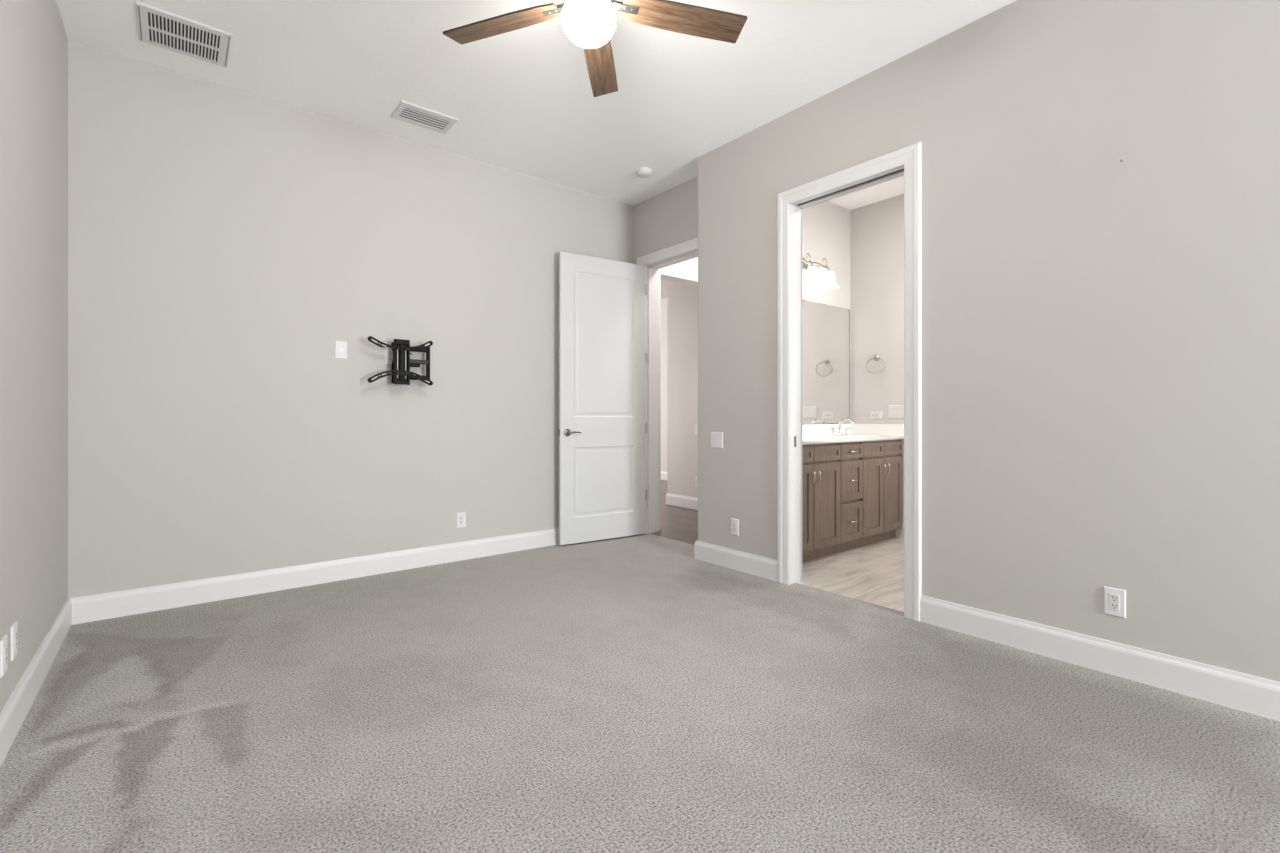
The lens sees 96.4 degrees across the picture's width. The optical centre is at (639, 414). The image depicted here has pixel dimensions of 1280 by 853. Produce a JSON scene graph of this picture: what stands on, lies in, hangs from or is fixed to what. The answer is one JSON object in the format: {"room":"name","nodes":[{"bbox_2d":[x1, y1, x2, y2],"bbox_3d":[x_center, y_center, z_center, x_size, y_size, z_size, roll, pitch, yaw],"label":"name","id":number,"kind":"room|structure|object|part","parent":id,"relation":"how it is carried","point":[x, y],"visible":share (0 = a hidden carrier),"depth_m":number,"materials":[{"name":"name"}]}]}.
{"room":"empty bedroom","nodes":[
{"label":"empty bedroom","id":0,"kind":"room"},
{"bbox_2d":[0,0,67,712],"bbox_3d":[-0.388,-0.402,-0.317,0.120,3.098,8.395,0,0,-39],"label":"wall","id":1,"kind":"structure","parent":0,"point":[33,37],"depth_m":2.25,"materials":[{"name":"beige paint"}]},
{"bbox_2d":[0,634,7,677],"bbox_3d":[-2.073,0.787,1.866,0.008,0.117,0.072,0,0,-39],"label":"wall outlet","id":2,"kind":"object","parent":1,"relation":"attached to","point":[4,642],"visible":1,"depth_m":1.85,"materials":[{"name":"white plastic"}]},
{"bbox_2d":[4,644,6,666],"bbox_3d":[-2.071,0.787,1.867,0.004,0.067,0.034,0,0,-39],"label":"receptacle","id":3,"kind":"object","parent":2,"relation":"attached to","point":[5,645],"depth_m":1.86,"materials":[{"name":"grey plastic"}]},
{"bbox_2d":[11,621,17,660],"bbox_3d":[-2.167,0.785,1.983,0.008,0.117,0.072,0,0,-39],"label":"wall outlet","id":4,"kind":"object","parent":1,"relation":"attached to","point":[14,628],"visible":1,"depth_m":1.97,"materials":[{"name":"white plastic"}]},
{"bbox_2d":[14,630,16,651],"bbox_3d":[-2.166,0.785,1.984,0.004,0.067,0.034,0,0,-39],"label":"receptacle","id":5,"kind":"object","parent":4,"relation":"attached to","point":[15,631],"depth_m":1.98,"materials":[{"name":"grey plastic"}]},
{"bbox_2d":[0,598,71,766],"bbox_3d":[-0.335,1.029,-0.275,0.015,0.137,8.395,0,0,-39],"label":"baseboard","id":6,"kind":"structure","parent":1,"relation":"attached to","point":[14,712],"depth_m":2.16,"materials":[{"name":"white paint"}]},
{"bbox_2d":[68,40,633,597],"bbox_3d":[-1.540,-0.402,4.229,4.051,3.098,0.120,0,0,-39],"label":"wall","id":7,"kind":"structure","parent":0,"point":[223,241],"depth_m":3.59,"materials":[{"name":"beige paint"}]},
{"bbox_2d":[69,528,558,624],"bbox_3d":[-1.517,1.029,4.160,3.761,0.137,0.015,0,0,-39],"label":"baseboard","id":8,"kind":"structure","parent":7,"relation":"attached to","point":[90,608],"depth_m":3.59,"materials":[{"name":"white paint"}]},
{"bbox_2d":[335,341,346,358],"bbox_3d":[-1.978,-0.427,3.786,0.072,0.117,0.016,0,0,-39],"label":"wall plate","id":9,"kind":"object","parent":7,"relation":"attached to","point":[340,346],"visible":1,"depth_m":3.79,"materials":[{"name":"white plastic"}]},
{"bbox_2d":[385,347,392,363],"bbox_3d":[-1.738,-0.407,3.985,0.072,0.117,0.008,0,0,-39],"label":"wall outlet","id":10,"kind":"object","parent":7,"relation":"attached to","point":[388,353],"visible":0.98,"depth_m":3.98,"materials":[{"name":"white plastic"}]},
{"bbox_2d":[388,351,392,360],"bbox_3d":[-1.737,-0.407,3.983,0.034,0.067,0.004,0,0,-39],"label":"receptacle","id":11,"kind":"object","parent":10,"relation":"attached to","point":[390,353],"depth_m":3.98,"materials":[{"name":"grey plastic"}]},
{"bbox_2d":[367,336,432,385],"bbox_3d":[-1.668,-0.360,3.953,0.429,0.315,0.147,0,0,-39],"label":"mount","id":12,"kind":"object","parent":7,"relation":"attached to","point":[401,374],"depth_m":3.94,"materials":[{"name":"black metal"}]},
{"bbox_3d":[-1.690,-0.360,4.010,0.090,0.285,0.030,0,0,-39],"label":"wall plate","id":13,"kind":"part","parent":12,"relation":"part of","materials":[{"name":"black metal"}]},
{"bbox_3d":[-1.629,-0.253,3.904,0.428,0.100,0.010,0,0,-39],"label":"curved arm","id":14,"kind":"part","parent":12,"relation":"part of","materials":[{"name":"black metal"}]},
{"bbox_3d":[-1.629,-0.472,3.904,0.428,0.091,0.010,0,0,-39],"label":"curved arm","id":15,"kind":"part","parent":12,"relation":"part of","materials":[{"name":"black metal"}]},
{"bbox_3d":[-1.634,-0.359,3.924,0.100,0.312,0.027,0,0,-39],"label":"head plate","id":16,"kind":"part","parent":12,"relation":"part of","materials":[{"name":"black metal"}]},
{"bbox_3d":[-1.609,-0.344,4.000,0.135,0.022,0.024,0,0,-39],"label":"swing arm","id":17,"kind":"part","parent":12,"relation":"part of","materials":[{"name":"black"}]},
{"bbox_3d":[-1.583,-0.458,4.022,0.182,0.034,0.025,0,0,-39],"label":"swing arm","id":18,"kind":"part","parent":12,"relation":"part of","materials":[{"name":"black metal"}]},
{"bbox_3d":[-1.584,-0.370,4.015,0.192,0.030,0.024,0,0,-39],"label":"swing arm","id":19,"kind":"part","parent":12,"relation":"part of","materials":[{"name":"black plastic"}]},
{"bbox_3d":[-1.511,-0.364,4.078,0.028,0.246,0.028,0,0,-39],"label":"elbow post","id":20,"kind":"part","parent":12,"relation":"part of","materials":[{"name":"black metal"}]},
{"bbox_2d":[456,512,465,527],"bbox_3d":[-1.345,0.795,4.303,0.072,0.117,0.008,0,0,-39],"label":"wall outlet","id":21,"kind":"object","parent":7,"relation":"attached to","point":[460,516],"visible":1,"depth_m":4.30,"materials":[{"name":"white plastic"}]},
{"bbox_2d":[459,515,463,524],"bbox_3d":[-1.344,0.795,4.302,0.034,0.067,0.004,0,0,-39],"label":"receptacle","id":22,"kind":"object","parent":21,"relation":"attached to","point":[461,517],"depth_m":4.30,"materials":[{"name":"grey plastic"}]},
{"bbox_2d":[57,0,1015,209],"bbox_3d":[1.772,-2.001,1.419,5.661,0.100,8.655,0,0,-39],"label":"ceiling","id":23,"kind":"structure","parent":0,"point":[523,101],"depth_m":3.23,"materials":[{"name":"white paint"}]},
{"bbox_2d":[135,1,232,67],"bbox_3d":[-2.347,-1.945,2.953,0.375,0.011,0.361,0,0,-39],"label":"ceiling vent","id":24,"kind":"object","parent":23,"relation":"in","point":[158,27],"visible":1,"depth_m":2.94,"materials":[{"name":"white metal"}]},
{"bbox_2d":[390,100,458,133],"bbox_3d":[-1.415,-1.945,3.759,0.363,0.010,0.247,0,0,-39],"label":"ceiling vent","id":25,"kind":"object","parent":23,"relation":"in","point":[405,111],"visible":1,"depth_m":3.74,"materials":[{"name":"white metal"}]},
{"bbox_2d":[443,0,746,96],"bbox_3d":[-0.192,-1.714,2.238,1.289,0.474,1.264,0,0,-39],"label":"ceiling fan","id":26,"kind":"object","parent":23,"relation":"hanging from","point":[590,24],"visible":1,"depth_m":2.37,"materials":[{"name":"brown wood"}]},
{"bbox_3d":[-0.576,-1.645,2.410,0.527,0.008,0.130,0,13,20],"label":"blade","id":27,"kind":"part","parent":26,"relation":"part of","materials":[{"name":"brown wood"}]},
{"bbox_3d":[-0.203,-1.554,2.272,0.214,0.155,0.214,0,0,-39],"label":"light globe","id":28,"kind":"part","parent":26,"relation":"part of","materials":[{"name":"white glass"}]},
{"bbox_3d":[-0.186,-1.645,2.670,0.130,0.008,0.527,-13,-1,2],"label":"blade","id":29,"kind":"part","parent":26,"relation":"part of","materials":[{"name":"brown wood"}]},
{"bbox_3d":[0.181,-1.645,2.379,0.527,0.008,0.130,0,-13,-16],"label":"blade","id":30,"kind":"part","parent":26,"relation":"part of","materials":[{"name":"brown wood"}]},
{"bbox_2d":[636,167,652,177],"bbox_3d":[0.033,-1.930,4.585,0.136,0.042,0.136,0,0,-39],"label":"smoke detector","id":31,"kind":"object","parent":23,"relation":"attached to","point":[644,172],"visible":1,"depth_m":4.55,"materials":[{"name":"white plastic"}]},
{"bbox_2d":[0,534,1279,852],"bbox_3d":[1.144,1.097,0.923,3.821,0.001,8.395,0,0,-39],"label":"floor","id":32,"kind":"structure","parent":0,"point":[634,693],"depth_m":1.97,"materials":[{"name":"grey carpet"}]},
{"bbox_2d":[661,298,666,471],"bbox_3d":[-0.164,-0.402,7.980,3.150,3.098,6.590,0,0,-39],"label":"wall","id":33,"kind":"structure","parent":0,"point":[663,301],"depth_m":9.58,"materials":[{"name":"grey paint"}]},
{"bbox_2d":[661,471,666,479],"bbox_3d":[0.929,1.029,8.930,0.015,0.137,6.290,0,0,-39],"label":"baseboard","id":34,"kind":"structure","parent":33,"relation":"attached to","point":[663,474],"depth_m":9.58,"materials":[{"name":"white paint"}]},
{"bbox_2d":[634,177,697,263],"bbox_3d":[0.348,-0.402,4.981,0.170,3.098,1.086,0,0,-39],"label":"wall","id":35,"kind":"structure","parent":0,"point":[669,218],"depth_m":4.99,"materials":[{"name":"beige paint"}]},
{"bbox_2d":[637,237,697,533],"bbox_3d":[0.365,-0.174,4.947,0.194,2.542,1.030,0,0,-39],"label":"trim","id":36,"kind":"structure","parent":35,"relation":"attached to","point":[688,250],"depth_m":5.27,"materials":[{"name":"white paint"}]},
{"bbox_2d":[558,251,646,544],"bbox_3d":[-0.312,-0.133,4.978,0.868,2.432,0.128,0,0,-33],"label":"door","id":37,"kind":"structure","parent":36,"relation":"attached to","point":[602,432],"depth_m":4.96,"materials":[{"name":"white paint"}]},
{"bbox_3d":[-0.560,0.152,4.767,0.146,0.066,0.046,0,0,-33],"label":"lever handle","id":38,"kind":"part","parent":37,"relation":"part of","materials":[{"name":"silver metal"}]},
{"bbox_3d":[-0.313,0.574,4.977,0.598,0.597,0.035,0,0,-33],"label":"panel","id":39,"kind":"part","parent":37,"relation":"part of","materials":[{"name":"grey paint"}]},
{"bbox_3d":[-0.313,-0.593,4.977,0.598,1.237,0.035,0,0,-33],"label":"panel","id":40,"kind":"part","parent":37,"relation":"part of","materials":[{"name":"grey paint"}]},
{"bbox_2d":[661,279,697,508],"bbox_3d":[-0.214,-0.402,7.939,0.360,3.098,6.391,0,0,-39],"label":"wall","id":41,"kind":"structure","parent":0,"point":[682,299],"depth_m":6.78,"materials":[{"name":"grey paint"}]},
{"bbox_2d":[666,493,697,509],"bbox_3d":[1.125,1.029,6.273,0.375,0.137,2.116,0,0,-39],"label":"baseboard","id":42,"kind":"structure","parent":41,"relation":"attached to","point":[671,499],"depth_m":6.75,"materials":[{"name":"white paint"}]},
{"bbox_2d":[695,424,697,434],"bbox_3d":[0.652,0.173,6.576,0.010,0.117,0.072,0,0,-39],"label":"light switch","id":43,"kind":"object","parent":41,"relation":"attached to","point":[696,425],"visible":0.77,"depth_m":6.58,"materials":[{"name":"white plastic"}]},
{"bbox_2d":[695,476,697,486],"bbox_3d":[0.659,0.775,6.569,0.008,0.117,0.072,0,0,-39],"label":"wall outlet","id":44,"kind":"object","parent":41,"relation":"attached to","point":[696,478],"visible":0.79,"depth_m":6.58,"materials":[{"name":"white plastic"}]},
{"bbox_2d":[668,257,697,272],"bbox_3d":[0.532,-0.402,5.810,1.160,3.098,0.120,0,0,-39],"label":"wall partition","id":45,"kind":"structure","parent":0,"point":[691,265],"depth_m":5.70,"materials":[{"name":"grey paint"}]},
{"bbox_2d":[659,266,697,529],"bbox_3d":[0.534,-0.163,5.800,1.150,2.520,0.144,0,0,-39],"label":"trim","id":46,"kind":"structure","parent":45,"relation":"attached to","point":[666,273],"depth_m":5.44,"materials":[{"name":"white paint"}]},
{"bbox_2d":[651,480,903,611],"bbox_3d":[0.823,1.125,7.036,3.865,0.055,9.100,0,0,-39],"label":"floor","id":47,"kind":"structure","parent":0,"point":[873,573],"depth_m":4.12,"materials":[{"name":"beige ceramic"}]},
{"bbox_2d":[802,443,840,562],"bbox_3d":[1.134,0.658,4.401,0.716,0.878,0.544,0,0,-39],"label":"vanity cabinet","id":48,"kind":"object","parent":47,"relation":"on","point":[821,466],"visible":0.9,"depth_m":4.29,"materials":[{"name":"brown wood"}]},
{"bbox_3d":[1.136,0.686,4.115,0.230,0.514,0.006,0,0,-39],"label":"panel","id":49,"kind":"part","parent":48,"relation":"part of","materials":[{"name":"brown wood"}]},
{"bbox_3d":[1.136,0.294,4.115,0.286,0.046,0.006,0,0,-39],"label":"panel","id":50,"kind":"part","parent":48,"relation":"part of","materials":[{"name":"brown wood"}]},
{"bbox_3d":[1.138,0.294,4.112,0.350,0.110,0.019,0,0,-39],"label":"drawer","id":51,"kind":"part","parent":48,"relation":"part of","materials":[{"name":"brown wood"}]},
{"bbox_3d":[1.138,0.686,4.112,0.350,0.634,0.019,0,0,-39],"label":"door","id":52,"kind":"part","parent":48,"relation":"part of","materials":[{"name":"brown wood"}]},
{"bbox_3d":[1.320,0.457,4.225,0.010,0.092,0.036,0,0,-39],"label":"pull handle","id":53,"kind":"part","parent":48,"relation":"part of","materials":[{"name":"silver metal"}]},
{"bbox_3d":[1.414,0.294,4.340,0.286,0.046,0.006,0,0,-39],"label":"panel","id":54,"kind":"part","parent":48,"relation":"part of","materials":[{"name":"brown wood"}]},
{"bbox_3d":[1.414,0.686,4.340,0.230,0.514,0.006,0,0,-39],"label":"panel","id":55,"kind":"part","parent":48,"relation":"part of","materials":[{"name":"brown wood"}]},
{"bbox_3d":[1.416,0.294,4.337,0.350,0.110,0.019,0,0,-39],"label":"drawer","id":56,"kind":"part","parent":48,"relation":"part of","materials":[{"name":"brown wood"}]},
{"bbox_3d":[1.416,0.686,4.337,0.350,0.634,0.019,0,0,-39],"label":"door","id":57,"kind":"part","parent":48,"relation":"part of","materials":[{"name":"brown wood"}]},
{"bbox_2d":[802,424,903,444],"bbox_3d":[1.504,0.212,4.711,1.728,0.246,0.529,0,0,-39],"label":"countertop","id":58,"kind":"structure","parent":48,"relation":"on","point":[811,433],"depth_m":5.10,"materials":[{"name":"white stone"}]},
{"bbox_2d":[831,419,853,435],"bbox_3d":[1.849,0.115,5.153,0.324,0.155,0.161,0,0,-39],"label":"faucet","id":59,"kind":"object","parent":58,"relation":"on","point":[843,420],"visible":0.98,"depth_m":5.17,"materials":[{"name":"silver metal"}]},
{"bbox_2d":[834,442,862,553],"bbox_3d":[1.537,0.658,4.728,0.322,0.878,0.544,0,0,-39],"label":"vanity cabinet","id":60,"kind":"object","parent":47,"relation":"on","point":[851,452],"visible":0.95,"depth_m":4.55,"materials":[{"name":"brown wood"}]},
{"bbox_3d":[1.678,0.852,4.554,0.208,0.196,0.006,0,0,-39],"label":"panel","id":61,"kind":"part","parent":60,"relation":"part of","materials":[{"name":"brown wood"}]},
{"bbox_3d":[1.678,0.525,4.554,0.208,0.206,0.006,0,0,-39],"label":"panel","id":62,"kind":"part","parent":60,"relation":"part of","materials":[{"name":"brown wood"}]},
{"bbox_3d":[1.678,0.294,4.554,0.250,0.046,0.006,0,0,-39],"label":"panel","id":63,"kind":"part","parent":60,"relation":"part of","materials":[{"name":"brown wood"}]},
{"bbox_3d":[1.680,0.852,4.551,0.314,0.302,0.019,0,0,-39],"label":"drawer","id":64,"kind":"part","parent":60,"relation":"part of","materials":[{"name":"brown wood"}]},
{"bbox_3d":[1.680,0.525,4.551,0.314,0.312,0.019,0,0,-39],"label":"drawer","id":65,"kind":"part","parent":60,"relation":"part of","materials":[{"name":"brown wood"}]},
{"bbox_3d":[1.680,0.294,4.551,0.314,0.110,0.019,0,0,-39],"label":"drawer","id":66,"kind":"part","parent":60,"relation":"part of","materials":[{"name":"brown wood"}]},
{"bbox_2d":[856,439,902,547],"bbox_3d":[1.921,0.658,5.039,0.667,0.878,0.544,0,0,-39],"label":"vanity cabinet","id":67,"kind":"object","parent":47,"relation":"on","point":[882,499],"visible":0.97,"depth_m":4.84,"materials":[{"name":"brown wood"}]},
{"bbox_3d":[1.935,0.686,4.758,0.326,0.634,0.019,0,0,-39],"label":"door","id":68,"kind":"part","parent":67,"relation":"part of","materials":[{"name":"brown wood"}]},
{"bbox_3d":[1.933,0.294,4.760,0.262,0.046,0.006,0,0,-39],"label":"panel","id":69,"kind":"part","parent":67,"relation":"part of","materials":[{"name":"brown wood"}]},
{"bbox_3d":[1.933,0.686,4.760,0.206,0.514,0.006,0,0,-39],"label":"panel","id":70,"kind":"part","parent":67,"relation":"part of","materials":[{"name":"brown wood"}]},
{"bbox_3d":[1.935,0.294,4.758,0.326,0.110,0.019,0,0,-39],"label":"drawer","id":71,"kind":"part","parent":67,"relation":"part of","materials":[{"name":"brown wood"}]},
{"bbox_3d":[2.194,0.294,4.967,0.326,0.110,0.019,0,0,-39],"label":"drawer","id":72,"kind":"part","parent":67,"relation":"part of","materials":[{"name":"brown wood"}]},
{"bbox_3d":[2.192,0.294,4.970,0.262,0.046,0.006,0,0,-39],"label":"panel","id":73,"kind":"part","parent":67,"relation":"part of","materials":[{"name":"brown wood"}]},
{"bbox_3d":[2.192,0.686,4.970,0.206,0.514,0.006,0,0,-39],"label":"panel","id":74,"kind":"part","parent":67,"relation":"part of","materials":[{"name":"brown wood"}]},
{"bbox_3d":[2.194,0.686,4.967,0.326,0.634,0.019,0,0,-39],"label":"door","id":75,"kind":"part","parent":67,"relation":"part of","materials":[{"name":"brown wood"}]},
{"bbox_2d":[802,201,849,424],"bbox_3d":[1.329,-0.402,4.949,1.905,3.098,0.060,0,0,-39],"label":"wall","id":76,"kind":"structure","parent":0,"point":[825,225],"depth_m":5.23,"materials":[{"name":"grey paint"}]},
{"bbox_2d":[802,253,838,289],"bbox_3d":[1.457,-1.246,4.882,0.662,0.271,0.206,0,0,-39],"label":"vanity light","id":77,"kind":"object","parent":76,"relation":"attached to","point":[812,278],"visible":0.72,"depth_m":4.94,"materials":[{"name":"white glass"}]},
{"bbox_3d":[1.416,-1.303,4.933,0.192,0.120,0.075,0,0,-39],"label":"plate","id":78,"kind":"part","parent":77,"relation":"part of","materials":[{"name":"brown metal"}]},
{"bbox_3d":[1.458,-1.317,4.876,0.068,0.129,0.073,0,0,-39],"label":"scroll arm","id":79,"kind":"part","parent":77,"relation":"part of","materials":[{"name":"brown metal"}]},
{"bbox_3d":[1.468,-1.183,4.869,0.172,0.147,0.172,0,0,-39],"label":"lamp shade","id":80,"kind":"part","parent":77,"relation":"part of","materials":[{"name":"white glass"}]},
{"bbox_3d":[1.649,-1.317,5.030,0.068,0.129,0.073,0,0,-39],"label":"scroll arm","id":81,"kind":"part","parent":77,"relation":"part of","materials":[{"name":"brown metal"}]},
{"bbox_3d":[1.658,-1.183,5.023,0.172,0.147,0.172,0,0,-39],"label":"lamp shade","id":82,"kind":"part","parent":77,"relation":"part of","materials":[{"name":"white glass"}]},
{"bbox_2d":[802,300,849,423],"bbox_3d":[1.367,-0.456,4.937,1.618,1.082,0.007,0,0,-39],"label":"bathroom mirror","id":83,"kind":"object","parent":76,"relation":"attached to","point":[825,328],"visible":0.36,"depth_m":5.18,"materials":[{"name":"grey mirror"}]},
{"bbox_2d":[802,424,903,436],"bbox_3d":[1.501,0.141,4.715,1.728,0.103,0.519,0,0,-39],"label":"backsplash","id":84,"kind":"structure","parent":76,"relation":"attached to","point":[810,429],"depth_m":5.18,"materials":[{"name":"white stone"}]},
{"bbox_2d":[850,194,903,522],"bbox_3d":[2.861,-0.402,4.492,0.100,3.098,2.580,0,0,-39],"label":"wall","id":85,"kind":"structure","parent":0,"point":[877,228],"depth_m":5.26,"materials":[{"name":"grey paint"}]},
{"bbox_2d":[866,355,884,373],"bbox_3d":[2.162,-0.460,5.232,0.054,0.176,0.191,0,0,-39],"label":"towel ring","id":86,"kind":"object","parent":85,"relation":"attached to","point":[876,357],"visible":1,"depth_m":5.23,"materials":[{"name":"silver metal"}]},
{"bbox_2d":[870,411,881,418],"bbox_3d":[2.168,0.008,5.261,0.008,0.072,0.117,0,0,-39],"label":"wall outlet","id":87,"kind":"object","parent":85,"relation":"attached to","point":[873,414],"visible":1,"depth_m":5.26,"materials":[{"name":"white plastic"}]},
{"bbox_2d":[889,405,903,417],"bbox_3d":[2.296,-0.024,5.102,0.010,0.117,0.164,0,0,-39],"label":"light switch","id":88,"kind":"object","parent":85,"relation":"attached to","point":[895,411],"visible":0.79,"depth_m":5.11,"materials":[{"name":"white plastic"}]},
{"bbox_2d":[896,523,903,538],"bbox_3d":[2.956,1.029,4.282,0.015,0.137,2.135,0,0,-39],"label":"baseboard","id":89,"kind":"structure","parent":85,"relation":"attached to","point":[899,532],"depth_m":5.07,"materials":[{"name":"white paint"}]},
{"bbox_2d":[698,0,1279,681],"bbox_3d":[2.836,-0.402,1.595,0.265,3.098,7.309,0,0,-39],"label":"wall","id":90,"kind":"structure","parent":0,"point":[1101,332],"depth_m":2.54,"materials":[{"name":"beige paint"}]},
{"bbox_2d":[711,432,722,447],"bbox_3d":[0.560,0.188,4.187,0.010,0.117,0.118,0,0,-39],"label":"light switch","id":91,"kind":"object","parent":90,"relation":"attached to","point":[716,437],"visible":1,"depth_m":4.18,"materials":[{"name":"white plastic"}]},
{"bbox_2d":[731,518,738,535],"bbox_3d":[0.670,0.798,4.052,0.008,0.117,0.072,0,0,-39],"label":"wall outlet","id":92,"kind":"object","parent":90,"relation":"attached to","point":[734,522],"visible":1,"depth_m":4.05,"materials":[{"name":"white plastic"}]},
{"bbox_2d":[694,540,777,581],"bbox_3d":[0.757,1.029,4.134,0.260,0.137,0.775,0,0,-39],"label":"baseboard","id":93,"kind":"structure","parent":90,"relation":"attached to","point":[764,567],"depth_m":4.02,"materials":[{"name":"white paint"}]},
{"bbox_2d":[778,142,921,620],"bbox_3d":[1.252,-0.174,3.437,0.161,2.542,0.928,0,0,-39],"label":"trim","id":94,"kind":"structure","parent":90,"relation":"attached to","point":[906,162],"depth_m":3.45,"materials":[{"name":"white paint"}]},
{"bbox_3d":[1.306,-0.174,3.481,0.020,2.542,0.928,0,0,-39],"label":"casing","id":95,"kind":"part","parent":94,"relation":"part of","materials":[{"name":"white paint"}]},
{"bbox_2d":[921,595,1279,721],"bbox_3d":[3.260,1.029,0.849,0.015,0.137,5.617,0,0,-39],"label":"baseboard","id":96,"kind":"structure","parent":90,"relation":"attached to","point":[1255,695],"depth_m":2.39,"materials":[{"name":"white paint"}]},
{"bbox_2d":[1104,586,1125,617],"bbox_3d":[2.000,0.791,2.410,0.008,0.117,0.072,0,0,-39],"label":"wall outlet","id":97,"kind":"object","parent":90,"relation":"attached to","point":[1114,598],"visible":1,"depth_m":2.41,"materials":[{"name":"white plastic"}]},
{"bbox_2d":[1110,593,1119,610],"bbox_3d":[1.999,0.791,2.409,0.004,0.067,0.034,0,0,-39],"label":"receptacle","id":98,"kind":"object","parent":97,"relation":"attached to","point":[1114,597],"depth_m":2.41,"materials":[{"name":"white plastic"}]}
]}

